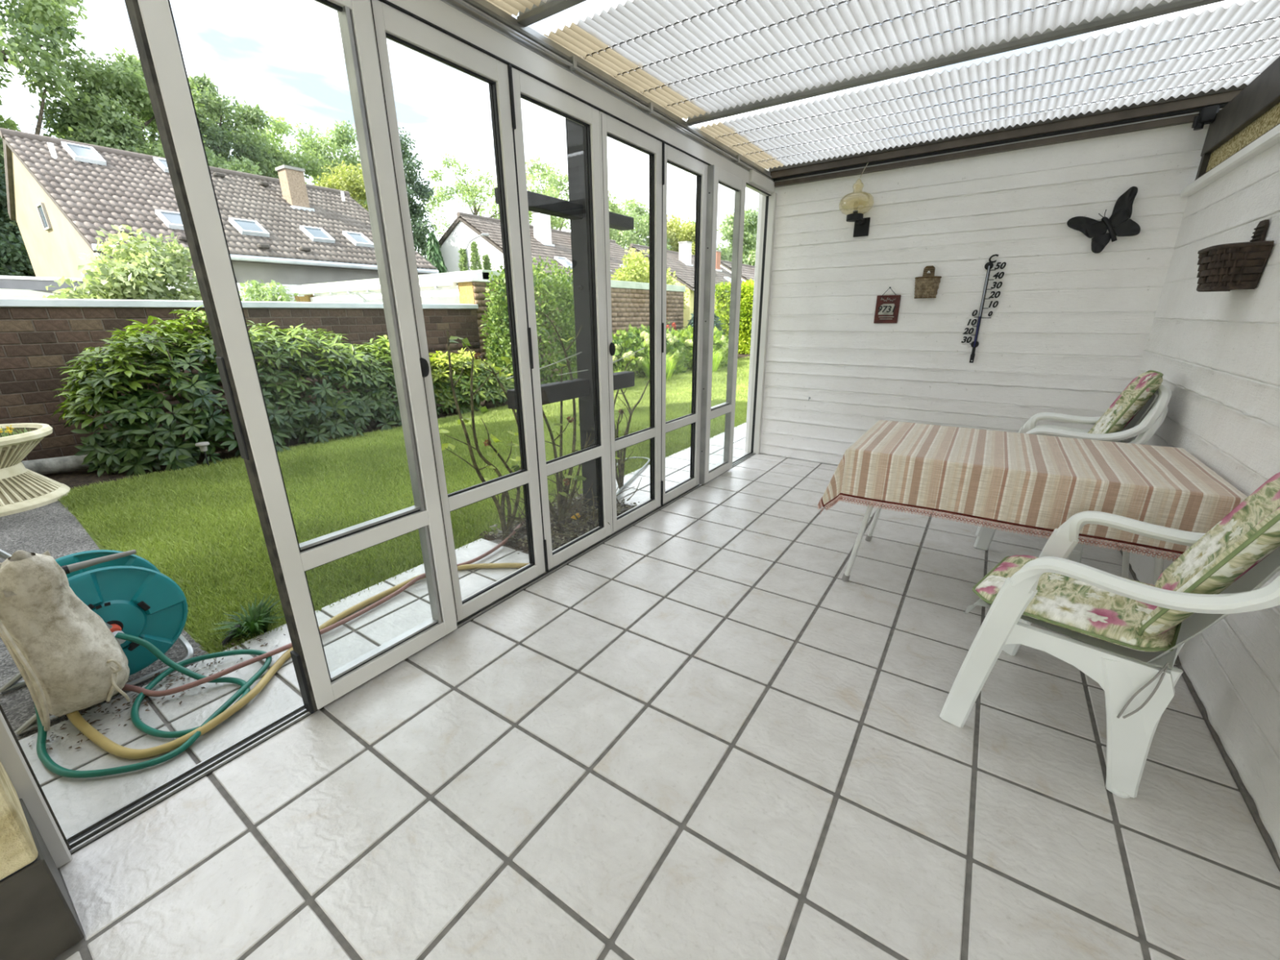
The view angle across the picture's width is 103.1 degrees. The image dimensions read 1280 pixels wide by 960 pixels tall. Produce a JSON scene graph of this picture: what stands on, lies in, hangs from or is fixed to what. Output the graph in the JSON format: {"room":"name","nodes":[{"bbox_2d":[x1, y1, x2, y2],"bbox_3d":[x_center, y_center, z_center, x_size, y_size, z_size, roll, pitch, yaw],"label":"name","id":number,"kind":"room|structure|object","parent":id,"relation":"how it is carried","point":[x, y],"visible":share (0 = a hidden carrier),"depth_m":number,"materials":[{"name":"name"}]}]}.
{"room":"sunroom","nodes":[
{"label":"sunroom","id":0,"kind":"room"},
{"bbox_2d":[0,760,84,959],"bbox_3d":[-1.694,-0.162,0.799,0.716,2.650,0.413,11,21,32],"label":"wall","id":1,"kind":"structure","parent":0,"point":[38,920],"depth_m":1.08,"materials":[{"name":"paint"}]},
{"bbox_2d":[0,703,72,868],"bbox_3d":[-1.561,-0.110,0.992,0.110,2.330,0.049,11,21,32],"label":"trim","id":2,"kind":"structure","parent":1,"relation":"attached to","point":[13,758],"depth_m":1.26,"materials":[{"name":"white metal"}]},
{"bbox_2d":[53,453,1279,959],"bbox_3d":[0.814,0.657,2.423,2.700,0.060,5.380,11,21,32],"label":"floor","id":3,"kind":"structure","parent":0,"point":[691,737],"depth_m":1.50,"materials":[{"name":"tile"}]},
{"bbox_2d":[841,500,1164,585],"bbox_3d":[1.743,0.210,2.483,1.268,0.742,0.783,11,21,32],"label":"folding table","id":4,"kind":"object","parent":3,"relation":"on","point":[1158,562],"visible":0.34,"depth_m":2.55,"materials":[{"name":"white metal"}]},
{"bbox_2d":[817,419,1247,560],"bbox_3d":[1.707,0.009,2.442,1.414,0.346,0.881,11,21,32],"label":"tablecloth","id":5,"kind":"object","parent":4,"relation":"on","point":[1034,482],"visible":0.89,"depth_m":2.13,"materials":[{"name":"fabric"}]},
{"bbox_2d":[973,400,1168,563],"bbox_3d":[2.455,-0.038,2.952,0.672,0.910,0.634,13,23,36],"label":"garden chair","id":6,"kind":"object","parent":3,"relation":"on","point":[982,542],"visible":0.11,"depth_m":2.84,"materials":[{"name":"white plastic"}]},
{"bbox_2d":[975,384,1171,553],"bbox_3d":[2.451,-0.110,2.930,0.672,0.910,0.634,13,23,36],"label":"garden chair","id":7,"kind":"object","parent":6,"relation":"on","point":[1162,395],"visible":0.34,"depth_m":2.67,"materials":[{"name":"white plastic"}]},
{"bbox_2d":[1087,369,1163,433],"bbox_3d":[2.427,-0.350,2.871,0.645,0.536,0.484,13,23,36],"label":"seat cushion","id":8,"kind":"object","parent":7,"relation":"on","point":[1135,396],"visible":0.3,"depth_m":2.63,"materials":[{"name":"fabric"}]},
{"bbox_2d":[939,511,1279,798],"bbox_3d":[1.495,0.415,1.589,0.634,0.910,0.672,-15,23,-38],"label":"garden chair","id":9,"kind":"object","parent":3,"relation":"on","point":[1121,671],"visible":0.7,"depth_m":1.47,"materials":[{"name":"white plastic"}]},
{"bbox_2d":[972,471,1279,718],"bbox_3d":[1.469,0.260,1.556,0.500,0.716,0.645,-15,23,-38],"label":"seat cushion","id":10,"kind":"object","parent":9,"relation":"on","point":[1250,532],"visible":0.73,"depth_m":1.46,"materials":[{"name":"fabric"}]},
{"bbox_2d":[744,166,774,452],"bbox_3d":[1.228,-1.568,5.034,0.100,2.650,0.400,11,21,32],"label":"wall","id":11,"kind":"structure","parent":0,"point":[760,199],"depth_m":4.88,"materials":[{"name":"white paint"}]},
{"bbox_2d":[66,452,755,854],"bbox_3d":[-0.201,0.370,3.274,0.078,0.040,4.840,11,21,32],"label":"sliding door track","id":12,"kind":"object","parent":11,"relation":"attached to","point":[106,824],"depth_m":1.64,"materials":[{"name":"metal"}]},
{"bbox_2d":[124,0,457,713],"bbox_3d":[-1.021,-0.349,1.697,0.055,2.298,0.613,11,21,32],"label":"door","id":13,"kind":"structure","parent":12,"relation":"attached to","point":[153,24],"depth_m":1.64,"materials":[{"name":"white metal"}]},
{"bbox_2d":[369,0,545,622],"bbox_3d":[-0.702,-0.518,2.199,0.078,2.307,0.595,11,21,32],"label":"door","id":14,"kind":"structure","parent":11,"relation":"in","point":[389,23],"depth_m":2.16,"materials":[{"name":"white metal"}]},
{"bbox_2d":[507,64,611,572],"bbox_3d":[-0.376,-0.675,2.671,0.064,2.307,0.603,11,21,32],"label":"door","id":15,"kind":"structure","parent":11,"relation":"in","point":[522,85],"depth_m":2.63,"materials":[{"name":"white metal"}]},
{"bbox_2d":[599,111,662,533],"bbox_3d":[-0.033,-0.832,3.143,0.078,2.307,0.597,11,21,32],"label":"door","id":16,"kind":"structure","parent":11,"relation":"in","point":[611,127],"depth_m":3.13,"materials":[{"name":"white metal"}]},
{"bbox_2d":[661,142,708,506],"bbox_3d":[0.297,-0.991,3.621,0.064,2.307,0.616,11,21,32],"label":"door","id":17,"kind":"structure","parent":11,"relation":"in","point":[672,156],"depth_m":3.63,"materials":[{"name":"white metal"}]},
{"bbox_2d":[698,164,746,484],"bbox_3d":[0.648,-1.132,4.051,0.052,2.296,0.567,11,21,32],"label":"door","id":18,"kind":"structure","parent":11,"relation":"in","point":[716,175],"depth_m":3.98,"materials":[{"name":"white metal"}]},
{"bbox_2d":[440,0,1279,181],"bbox_3d":[0.800,-1.719,1.567,2.925,0.160,5.300,11,21,32],"label":"ceiling","id":19,"kind":"structure","parent":0,"point":[582,49],"depth_m":2.45,"materials":[{"name":"plastic"}]},
{"bbox_2d":[759,122,1209,465],"bbox_3d":[2.423,-1.245,4.068,2.931,2.610,0.356,11,21,32],"label":"wall","id":20,"kind":"structure","parent":0,"point":[1068,329],"depth_m":3.82,"materials":[{"name":"white paint"}]},
{"bbox_2d":[378,0,774,195],"bbox_3d":[-0.213,-1.900,2.532,0.085,0.104,4.845,11,21,32],"label":"roof beam","id":21,"kind":"structure","parent":20,"relation":"attached to","point":[438,15],"depth_m":2.26,"materials":[{"name":"white metal"}]},
{"bbox_2d":[747,192,777,453],"bbox_3d":[1.158,-1.397,4.832,0.115,2.350,0.085,11,21,32],"label":"trim","id":22,"kind":"structure","parent":20,"relation":"attached to","point":[766,248],"depth_m":4.76,"materials":[{"name":"white metal"}]},
{"bbox_2d":[840,192,874,237],"bbox_3d":[1.701,-2.147,4.006,0.256,0.398,0.256,12,22,34],"label":"wall lamp","id":23,"kind":"object","parent":20,"relation":"attached to","point":[861,227],"visible":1,"depth_m":4.08,"materials":[{"name":"black metal"}]},
{"bbox_2d":[873,286,901,323],"bbox_3d":[2.020,-1.426,4.149,0.178,0.281,0.021,12,22,34],"label":"wall plaque","id":24,"kind":"object","parent":20,"relation":"attached to","point":[886,310],"visible":1,"depth_m":4.15,"materials":[{"name":"red metal"}]},
{"bbox_2d":[914,265,941,298],"bbox_3d":[2.212,-1.528,3.924,0.183,0.236,0.087,12,22,34],"label":"wall decoration","id":25,"kind":"object","parent":20,"relation":"attached to","point":[926,286],"visible":1,"depth_m":3.92,"materials":[{"name":"brown wood"}]},
{"bbox_2d":[961,253,1006,363],"bbox_3d":[2.547,-1.265,3.790,0.190,0.767,0.021,12,22,34],"label":"thermometer","id":26,"kind":"object","parent":20,"relation":"attached to","point":[988,265],"visible":1,"depth_m":3.76,"materials":[{"name":"black metal"}]},
{"bbox_2d":[768,83,1247,187],"bbox_3d":[2.250,-2.332,3.607,2.782,0.195,0.133,12,22,34],"label":"roof beam","id":27,"kind":"structure","parent":20,"relation":"attached to","point":[1202,108],"depth_m":3.37,"materials":[{"name":"brown metal"}]},
{"bbox_2d":[1066,186,1140,253],"bbox_3d":[2.995,-1.668,3.284,0.377,0.375,0.042,12,22,34],"label":"ornament","id":28,"kind":"object","parent":20,"relation":"attached to","point":[1117,224],"visible":1,"depth_m":3.26,"materials":[{"name":"black paint"}]},
{"bbox_2d":[1120,142,1279,857],"bbox_3d":[1.996,-0.072,1.331,0.235,2.080,5.360,11,21,32],"label":"wall","id":29,"kind":"structure","parent":0,"point":[1217,353],"depth_m":2.00,"materials":[{"name":"white paint"}]},
{"bbox_2d":[1115,542,1279,870],"bbox_3d":[1.894,0.859,1.655,0.020,0.014,5.150,11,21,32],"label":"baseboard","id":30,"kind":"structure","parent":29,"relation":"attached to","point":[1247,797],"depth_m":1.55,"materials":[{"name":"tile"}]},
{"bbox_2d":[1180,124,1279,197],"bbox_3d":[1.867,-1.056,1.031,0.075,0.050,5.140,11,21,32],"label":"trim","id":31,"kind":"structure","parent":29,"relation":"attached to","point":[1272,137],"depth_m":2.37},
{"bbox_2d":[1196,219,1274,292],"bbox_3d":[2.464,-0.935,2.134,0.155,0.265,0.352,11,21,32],"label":"wicker basket","id":32,"kind":"object","parent":29,"relation":"hanging from","point":[1228,267],"visible":1,"depth_m":2.04,"materials":[{"name":"brown wicker"}]},
{"bbox_2d":[1194,56,1279,181],"bbox_3d":[1.882,-1.236,0.929,0.070,0.355,5.190,11,21,32],"label":"window","id":33,"kind":"structure","parent":29,"relation":"in","point":[1255,111],"depth_m":2.49,"materials":[{"name":"brown metal"}]},
{"label":"outside","id":34,"kind":"structure","parent":0,"visible":0},
{"bbox_2d":[43,354,750,489],"bbox_3d":[-0.972,-2.164,11.218,1.950,0.075,18.000,11,21,32],"label":"flower bed","id":35,"kind":"object","parent":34,"point":[71,479],"visible":0.09,"depth_m":5.34,"materials":[{"name":"soil"}]},
{"bbox_2d":[22,454,89,475],"bbox_3d":[-5.473,-0.149,4.842,0.520,0.150,0.150,-12,21,-31],"label":"log","id":36,"kind":"object","parent":35,"relation":"on","point":[71,463],"visible":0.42,"depth_m":4.77,"materials":[{"name":"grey stone"}]},
{"bbox_2d":[52,305,441,476],"bbox_3d":[-4.283,-1.255,6.109,1.830,1.601,3.893,11,21,32],"label":"rhododendron","id":37,"kind":"object","parent":35,"relation":"on","point":[343,363],"visible":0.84,"depth_m":5.12,"materials":[{"name":"green plant"}]},
{"bbox_2d":[428,347,514,413],"bbox_3d":[-2.681,-1.586,8.001,1.218,0.951,1.710,14,23,39],"label":"bush","id":38,"kind":"object","parent":35,"relation":"on","point":[491,389],"visible":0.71,"depth_m":7.61,"materials":[{"name":"green plant"}]},
{"bbox_2d":[480,254,577,384],"bbox_3d":[-1.884,-2.945,9.576,1.578,2.570,2.630,11,21,32],"label":"evergreen shrub","id":39,"kind":"object","parent":35,"relation":"on","point":[562,297],"visible":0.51,"depth_m":9.06,"materials":[{"name":"green plant"}]},
{"bbox_2d":[612,323,690,377],"bbox_3d":[0.140,-3.152,12.381,1.914,1.403,2.721,11,21,32],"label":"hydrangea","id":40,"kind":"object","parent":35,"relation":"on","point":[626,344],"visible":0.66,"depth_m":11.66,"materials":[{"name":"green plant"}]},
{"bbox_2d":[671,324,728,371],"bbox_3d":[1.563,-3.601,13.869,1.911,1.238,2.599,11,21,32],"label":"hydrangea","id":41,"kind":"object","parent":35,"relation":"on","point":[720,341],"visible":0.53,"depth_m":13.34,"materials":[{"name":"green plant"}]},
{"bbox_2d":[683,311,725,359],"bbox_3d":[1.912,-4.426,15.173,1.628,1.907,1.675,11,21,32],"label":"conifer","id":42,"kind":"object","parent":35,"relation":"on","point":[717,324],"visible":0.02,"depth_m":15.03,"materials":[{"name":"green plant"}]},
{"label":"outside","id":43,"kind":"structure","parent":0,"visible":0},
{"bbox_3d":[-8.416,-11.345,40.608,82.000,0.330,120.000,11,21,32],"label":"ground","id":44,"kind":"structure","parent":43,"visible":0},
{"bbox_2d":[0,155,35,276],"bbox_3d":[-20.669,-6.544,14.886,4.578,8.401,6.227,11,21,32],"label":"broadleaf tree","id":45,"kind":"object","parent":44,"relation":"on","point":[15,260],"visible":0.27,"depth_m":15.17,"materials":[{"name":"green plant"}]},
{"bbox_2d":[0,288,59,298],"bbox_3d":[-9.264,-1.462,6.506,1.580,1.880,4.300,11,21,32],"label":"car","id":46,"kind":"object","parent":44,"relation":"on","point":[4,293],"visible":0.02,"depth_m":6.63,"materials":[{"name":"white paint"}]},
{"bbox_2d":[0,272,93,294],"bbox_3d":[-12.649,-1.522,6.376,3.380,2.300,8.190,11,21,32],"label":"flat roof garage","id":47,"kind":"structure","parent":44,"relation":"on","point":[33,283],"depth_m":7.89,"materials":[{"name":"stone"}]},
{"bbox_2d":[0,0,151,241],"bbox_3d":[-20.707,-11.467,15.431,7.648,15.778,7.797,-6,19,-17],"label":"broadleaf tree","id":48,"kind":"object","parent":44,"relation":"on","point":[39,19],"visible":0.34,"depth_m":16.34,"materials":[{"name":"green plant"}]},
{"bbox_2d":[0,499,208,740],"bbox_3d":[-4.309,0.506,3.258,5.335,0.130,1.140,11,21,32],"label":"path","id":49,"kind":"structure","parent":44,"relation":"on","point":[51,527],"depth_m":3.26,"materials":[{"name":"grey gravel"}]},
{"bbox_2d":[0,422,70,516],"bbox_3d":[-5.123,-0.095,3.901,0.944,0.632,0.944,11,21,32],"label":"planter","id":50,"kind":"object","parent":49,"relation":"on","point":[22,489],"visible":1,"depth_m":3.95,"materials":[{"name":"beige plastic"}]},
{"bbox_2d":[0,549,193,736],"bbox_3d":[-2.163,0.490,1.973,0.451,0.651,0.540,11,21,32],"label":"hose reel","id":51,"kind":"object","parent":49,"relation":"on","point":[131,596],"visible":0.53,"depth_m":2.01,"materials":[{"name":"teal plastic"}]},
{"bbox_2d":[0,550,129,731],"bbox_3d":[-2.000,0.522,1.756,0.266,0.613,0.244,16,24,40],"label":"cloth bag","id":52,"kind":"object","parent":51,"relation":"hanging from","point":[71,660],"visible":1,"depth_m":1.69,"materials":[{"name":"white fabric"}]},
{"bbox_2d":[61,549,136,574],"bbox_3d":[-2.174,0.364,1.917,0.040,0.082,0.417,10,21,29],"label":"handle","id":53,"kind":"object","parent":51,"relation":"on","point":[68,569],"visible":0.33,"depth_m":1.97,"materials":[{"name":"grey plastic"}]},
{"bbox_2d":[47,45,223,164],"bbox_3d":[-18.980,-10.518,20.374,6.080,10.883,5.074,13,23,37],"label":"broadleaf tree","id":54,"kind":"object","parent":44,"relation":"on","point":[129,86],"visible":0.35,"depth_m":18.03,"materials":[{"name":"green plant"}]},
{"bbox_2d":[41,224,242,307],"bbox_3d":[-6.639,-2.052,7.146,1.849,2.728,2.203,16,24,42],"label":"leafy shrub","id":55,"kind":"object","parent":44,"relation":"on","point":[135,273],"visible":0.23,"depth_m":6.51,"materials":[{"name":"green plant"}]},
{"bbox_2d":[140,72,291,178],"bbox_3d":[-18.646,-11.733,23.377,6.036,11.336,5.501,-10,20,-28],"label":"broadleaf tree","id":56,"kind":"object","parent":44,"relation":"on","point":[246,144],"visible":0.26,"depth_m":21.50,"materials":[{"name":"green plant"}]},
{"bbox_2d":[0,127,439,302],"bbox_3d":[-11.742,-6.264,15.305,7.125,5.980,8.030,11,21,32],"label":"house","id":57,"kind":"structure","parent":44,"relation":"on","point":[286,230],"depth_m":12.93,"materials":[{"name":"grey tile"}]},
{"bbox_2d":[47,142,57,159],"bbox_3d":[-13.815,-7.715,11.968,0.092,0.380,0.092,3,18,11],"label":"vent","id":58,"kind":"object","parent":57,"relation":"attached to","point":[51,146],"depth_m":11.93,"materials":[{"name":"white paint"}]},
{"bbox_2d":[204,146,262,174],"bbox_3d":[-16.102,-9.015,20.665,2.921,7.788,5.769,16,24,41],"label":"broadleaf tree","id":59,"kind":"object","parent":44,"relation":"on","point":[214,162],"visible":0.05,"depth_m":19.60,"materials":[{"name":"green plant"}]},
{"bbox_2d":[0,306,481,462],"bbox_3d":[-5.236,-1.419,6.823,0.243,1.685,7.530,11,21,32],"label":"wall","id":60,"kind":"structure","parent":44,"relation":"on","point":[35,342],"depth_m":5.45,"materials":[{"name":"brown brick"}]},
{"bbox_2d":[0,297,478,308],"bbox_3d":[-5.277,-2.255,6.517,0.345,0.085,7.640,11,21,32],"label":"trim","id":61,"kind":"structure","parent":60,"relation":"on","point":[4,302],"depth_m":5.91,"materials":[{"name":"grey metal"}]},
{"bbox_2d":[239,279,298,302],"bbox_3d":[-6.229,-2.270,8.676,1.259,2.177,1.346,-8,19,-22],"label":"leafy shrub","id":62,"kind":"object","parent":44,"relation":"on","point":[251,291],"visible":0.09,"depth_m":8.39,"materials":[{"name":"green plant"}]},
{"bbox_2d":[235,115,351,186],"bbox_3d":[-17.305,-12.515,26.303,5.318,10.988,5.339,12,22,35],"label":"broadleaf tree","id":63,"kind":"object","parent":44,"relation":"on","point":[310,149],"visible":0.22,"depth_m":24.49,"materials":[{"name":"green plant"}]},
{"bbox_2d":[310,120,368,210],"bbox_3d":[-15.065,-13.395,28.533,5.249,11.229,4.710,-15,23,-37],"label":"broadleaf tree","id":64,"kind":"object","parent":44,"relation":"on","point":[343,140],"visible":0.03,"depth_m":26.14,"materials":[{"name":"green plant"}]},
{"bbox_2d":[311,160,368,211],"bbox_3d":[-12.929,-10.470,24.258,3.740,8.272,3.386,-15,23,-38],"label":"broadleaf tree","id":65,"kind":"object","parent":44,"relation":"on","point":[353,183],"visible":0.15,"depth_m":22.54,"materials":[{"name":"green plant"}]},
{"bbox_2d":[57,360,749,659],"bbox_3d":[1.389,-1.750,10.027,3.835,0.125,17.260,11,21,32],"label":"lawn","id":66,"kind":"structure","parent":44,"relation":"on","point":[98,544],"depth_m":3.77,"materials":[{"name":"green plant"}]},
{"bbox_2d":[195,441,209,466],"bbox_3d":[-4.249,-0.241,4.973,0.110,0.250,0.110,11,21,32],"label":"garden light","id":67,"kind":"object","parent":66,"relation":"on","point":[202,446],"visible":0.98,"depth_m":4.93,"materials":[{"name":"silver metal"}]},
{"bbox_2d":[220,624,240,646],"bbox_3d":[-1.845,0.700,2.297,0.074,0.067,0.121,-11,21,-30],"label":"loop","id":68,"kind":"object","parent":66,"relation":"on","point":[228,639],"visible":0.64,"depth_m":2.26,"materials":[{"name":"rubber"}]},
{"bbox_2d":[212,591,284,639],"bbox_3d":[-1.787,0.653,2.345,0.331,0.127,0.322,11,21,32],"label":"ornamental grass","id":69,"kind":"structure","parent":66,"relation":"on","point":[258,619],"depth_m":2.34,"materials":[{"name":"green plant"}]},
{"bbox_2d":[629,349,685,379],"bbox_3d":[0.426,-2.542,11.123,1.506,0.752,1.474,11,21,32],"label":"ornamental grass","id":70,"kind":"object","parent":66,"relation":"on","point":[670,364],"depth_m":11.14,"materials":[{"name":"green plant"}]},
{"bbox_2d":[634,355,750,388],"bbox_3d":[3.572,-2.947,13.315,4.309,0.080,8.137,11,21,32],"label":"grass","id":71,"kind":"structure","parent":66,"relation":"on","point":[686,375],"depth_m":11.47,"materials":[{"name":"green plant"}]},
{"bbox_2d":[687,345,727,372],"bbox_3d":[1.699,-3.011,12.600,1.492,0.707,1.508,11,21,32],"label":"ornamental grass","id":72,"kind":"object","parent":66,"relation":"on","point":[715,358],"depth_m":12.43,"materials":[{"name":"green plant"}]},
{"bbox_2d":[714,278,754,354],"bbox_3d":[5.823,-5.691,17.806,6.410,2.729,2.627,11,21,32],"label":"hedge","id":73,"kind":"object","parent":66,"relation":"on","point":[722,308],"visible":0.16,"depth_m":18.24,"materials":[{"name":"green plant"}]},
{"bbox_2d":[398,127,440,260],"bbox_3d":[-10.127,-10.231,22.330,2.717,8.962,2.961,-7,19,-19],"label":"conifer tree","id":74,"kind":"object","parent":44,"relation":"on","point":[416,212],"visible":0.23,"depth_m":21.64,"materials":[{"name":"green plant"}]},
{"bbox_2d":[426,231,448,273],"bbox_3d":[-7.001,-6.242,17.889,1.367,4.548,1.349,-1,18,-1],"label":"conifer","id":75,"kind":"object","parent":44,"relation":"on","point":[433,254],"visible":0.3,"depth_m":17.25,"materials":[{"name":"green plant"}]},
{"bbox_2d":[457,247,471,271],"bbox_3d":[-6.433,-6.572,19.081,0.873,4.027,0.888,11,21,32],"label":"conifer","id":76,"kind":"object","parent":44,"relation":"on","point":[463,261],"visible":0.23,"depth_m":18.53,"materials":[{"name":"green plant"}]},
{"bbox_2d":[420,152,529,237],"bbox_3d":[-10.084,-14.342,32.234,5.857,10.656,6.242,0,18,3],"label":"tree","id":77,"kind":"object","parent":44,"relation":"on","point":[471,192],"visible":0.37,"depth_m":29.96,"materials":[{"name":"green plant"}]},
{"bbox_2d":[469,240,482,270],"bbox_3d":[-6.144,-6.846,19.479,0.927,4.298,0.911,11,21,32],"label":"conifer","id":78,"kind":"object","parent":44,"relation":"on","point":[475,258],"visible":0.16,"depth_m":18.93,"materials":[{"name":"green plant"}]},
{"bbox_2d":[465,233,488,271],"bbox_3d":[-5.917,-6.856,19.140,0.883,4.420,0.100,-6,19,-15],"label":"street lamp","id":79,"kind":"object","parent":44,"relation":"on","point":[482,234],"visible":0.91,"depth_m":18.50,"materials":[{"name":"metal"}]},
{"bbox_2d":[287,269,685,381],"bbox_3d":[-3.828,-4.325,14.592,7.200,2.380,8.040,11,21,32],"label":"garage","id":80,"kind":"structure","parent":44,"relation":"on","point":[630,301],"depth_m":11.98,"materials":[{"name":"white paint"}]},
{"bbox_2d":[480,253,493,270],"bbox_3d":[-5.870,-6.788,19.921,0.944,3.907,0.957,11,21,32],"label":"conifer","id":81,"kind":"object","parent":44,"relation":"on","point":[486,264],"visible":0.09,"depth_m":19.38,"materials":[{"name":"green plant"}]},
{"bbox_2d":[494,154,570,231],"bbox_3d":[-6.861,-17.325,38.299,6.562,12.503,9.003,11,21,32],"label":"tree","id":82,"kind":"object","parent":44,"relation":"on","point":[557,222],"visible":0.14,"depth_m":36.02,"materials":[{"name":"green plant"}]},
{"bbox_2d":[438,211,675,284],"bbox_3d":[-3.767,-10.165,26.517,7.125,6.310,11.230,11,21,32],"label":"house","id":83,"kind":"structure","parent":44,"relation":"on","point":[545,241],"depth_m":22.76,"materials":[{"name":"white paint"}]},
{"bbox_2d":[608,190,624,243],"bbox_3d":[-2.403,-16.863,40.038,2.701,10.464,3.080,-4,18,-9],"label":"tree","id":84,"kind":"object","parent":44,"relation":"on","point":[613,207],"visible":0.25,"depth_m":38.37,"materials":[{"name":"green plant"}]},
{"bbox_2d":[611,197,673,250],"bbox_3d":[-0.597,-19.453,46.260,7.096,11.510,10.397,4,19,13],"label":"broadleaf tree","id":85,"kind":"object","parent":44,"relation":"on","point":[641,219],"visible":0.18,"depth_m":43.62,"materials":[{"name":"green plant"}]},
{"bbox_2d":[610,247,691,311],"bbox_3d":[0.177,-6.325,18.343,3.480,3.789,2.822,-13,22,-33],"label":"leafy shrub","id":86,"kind":"object","parent":44,"relation":"on","point":[636,270],"visible":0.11,"depth_m":17.32,"materials":[{"name":"green plant"}]},
{"bbox_2d":[666,213,695,254],"bbox_3d":[3.584,-20.769,50.968,6.355,11.024,6.416,-1,18,0],"label":"broadleaf tree","id":87,"kind":"object","parent":44,"relation":"on","point":[676,233],"visible":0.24,"depth_m":48.63,"materials":[{"name":"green plant"}]},
{"bbox_2d":[626,240,742,337],"bbox_3d":[3.400,-13.552,36.630,7.125,6.360,10.930,11,21,32],"label":"house","id":88,"kind":"structure","parent":44,"relation":"on","point":[682,262],"depth_m":33.49,"materials":[{"name":"grey tile"}]},
{"bbox_2d":[715,207,758,266],"bbox_3d":[12.148,-24.761,59.655,6.729,13.083,9.982,16,24,42],"label":"broadleaf tree","id":89,"kind":"object","parent":44,"relation":"on","point":[750,225],"visible":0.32,"depth_m":56.76,"materials":[{"name":"green plant"}]},
{"bbox_2d":[720,259,755,281],"bbox_3d":[11.041,-17.139,47.421,7.125,6.360,12.530,11,21,32],"label":"house","id":90,"kind":"structure","parent":44,"relation":"on","point":[748,271],"depth_m":42.85,"materials":[{"name":"grey tile"}]},
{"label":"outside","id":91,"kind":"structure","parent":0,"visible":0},
{"bbox_2d":[18,422,747,838],"bbox_3d":[0.469,-0.107,4.876,0.670,0.084,9.260,11,21,32],"label":"terrace","id":92,"kind":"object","parent":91,"point":[76,803],"visible":0.33,"depth_m":1.92,"materials":[{"name":"tile"}]},
{"bbox_2d":[33,631,271,777],"bbox_3d":[-1.722,0.722,1.840,0.589,0.252,0.649,11,21,32],"label":"garden hose","id":93,"kind":"object","parent":92,"relation":"on","point":[42,752],"visible":0.81,"depth_m":1.81,"materials":[{"name":"green rubber"}]},
{"bbox_2d":[28,620,284,749],"bbox_3d":[-1.834,0.774,2.090,0.446,0.038,0.910,11,21,32],"label":"debris","id":94,"kind":"object","parent":92,"relation":"on","point":[155,674],"visible":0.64,"depth_m":1.91,"materials":[{"name":"brown plant"}]},
{"bbox_2d":[66,562,528,759],"bbox_3d":[-1.252,0.611,2.348,0.518,0.144,1.917,15,24,39],"label":"garden hose","id":95,"kind":"object","parent":92,"relation":"on","point":[75,717],"visible":0.73,"depth_m":1.79,"materials":[{"name":"yellow rubber"}]},
{"bbox_2d":[121,519,525,697],"bbox_3d":[-1.301,0.535,2.715,0.329,0.054,2.182,11,21,32],"label":"garden hose","id":96,"kind":"object","parent":92,"relation":"on","point":[136,689],"visible":0.7,"depth_m":2.11,"materials":[{"name":"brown rubber"}]},
{"bbox_2d":[470,497,633,553],"bbox_3d":[-0.520,0.288,3.524,0.710,0.079,1.100,11,21,32],"label":"bed","id":97,"kind":"object","parent":92,"relation":"on","point":[509,544],"visible":0.12,"depth_m":3.35,"materials":[{"name":"soil"}]},
{"bbox_2d":[439,330,521,538],"bbox_3d":[-0.884,-0.205,3.032,0.591,1.326,0.344,-17,24,-41],"label":"rose bush","id":98,"kind":"object","parent":97,"relation":"on","point":[500,508],"visible":0.82,"depth_m":2.99,"materials":[{"name":"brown plant"}]},
{"bbox_2d":[494,117,634,509],"bbox_3d":[-0.402,-1.007,3.277,0.141,2.660,1.190,11,21,32],"label":"trellis post","id":99,"kind":"object","parent":97,"relation":"on","point":[575,210],"visible":0.63,"depth_m":3.23,"materials":[{"name":"brown wood"}]},
{"bbox_2d":[488,488,639,551],"bbox_3d":[-0.495,0.266,3.523,0.658,0.104,1.043,11,21,32],"label":"leaf litter","id":100,"kind":"object","parent":97,"relation":"on","point":[561,542],"visible":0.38,"depth_m":3.35,"materials":[{"name":"brown plant"}]},
{"bbox_2d":[538,310,594,520],"bbox_3d":[-0.465,-0.368,3.356,0.360,1.429,0.669,11,21,32],"label":"rose bush","id":101,"kind":"object","parent":97,"relation":"on","point":[562,497],"visible":0.62,"depth_m":3.37,"materials":[{"name":"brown plant"}]},
{"bbox_2d":[498,471,641,543],"bbox_3d":[-0.512,0.151,3.472,0.827,0.246,1.272,3,18,12],"label":"brushwood","id":102,"kind":"object","parent":97,"relation":"on","point":[521,521],"visible":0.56,"depth_m":3.40,"materials":[{"name":"brown plant"}]},
{"bbox_2d":[613,346,649,488],"bbox_3d":[-0.084,-0.482,4.135,0.237,1.155,0.696,12,22,34],"label":"rose bush","id":103,"kind":"object","parent":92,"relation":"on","point":[620,462],"visible":0.66,"depth_m":4.10,"materials":[{"name":"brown plant"}]},
{"bbox_2d":[616,457,649,497],"bbox_3d":[-0.183,-0.020,4.441,0.310,0.060,1.492,3,18,12],"label":"curb","id":104,"kind":"object","parent":92,"relation":"on","point":[648,461],"visible":0.63,"depth_m":4.54,"materials":[{"name":"grey concrete"}]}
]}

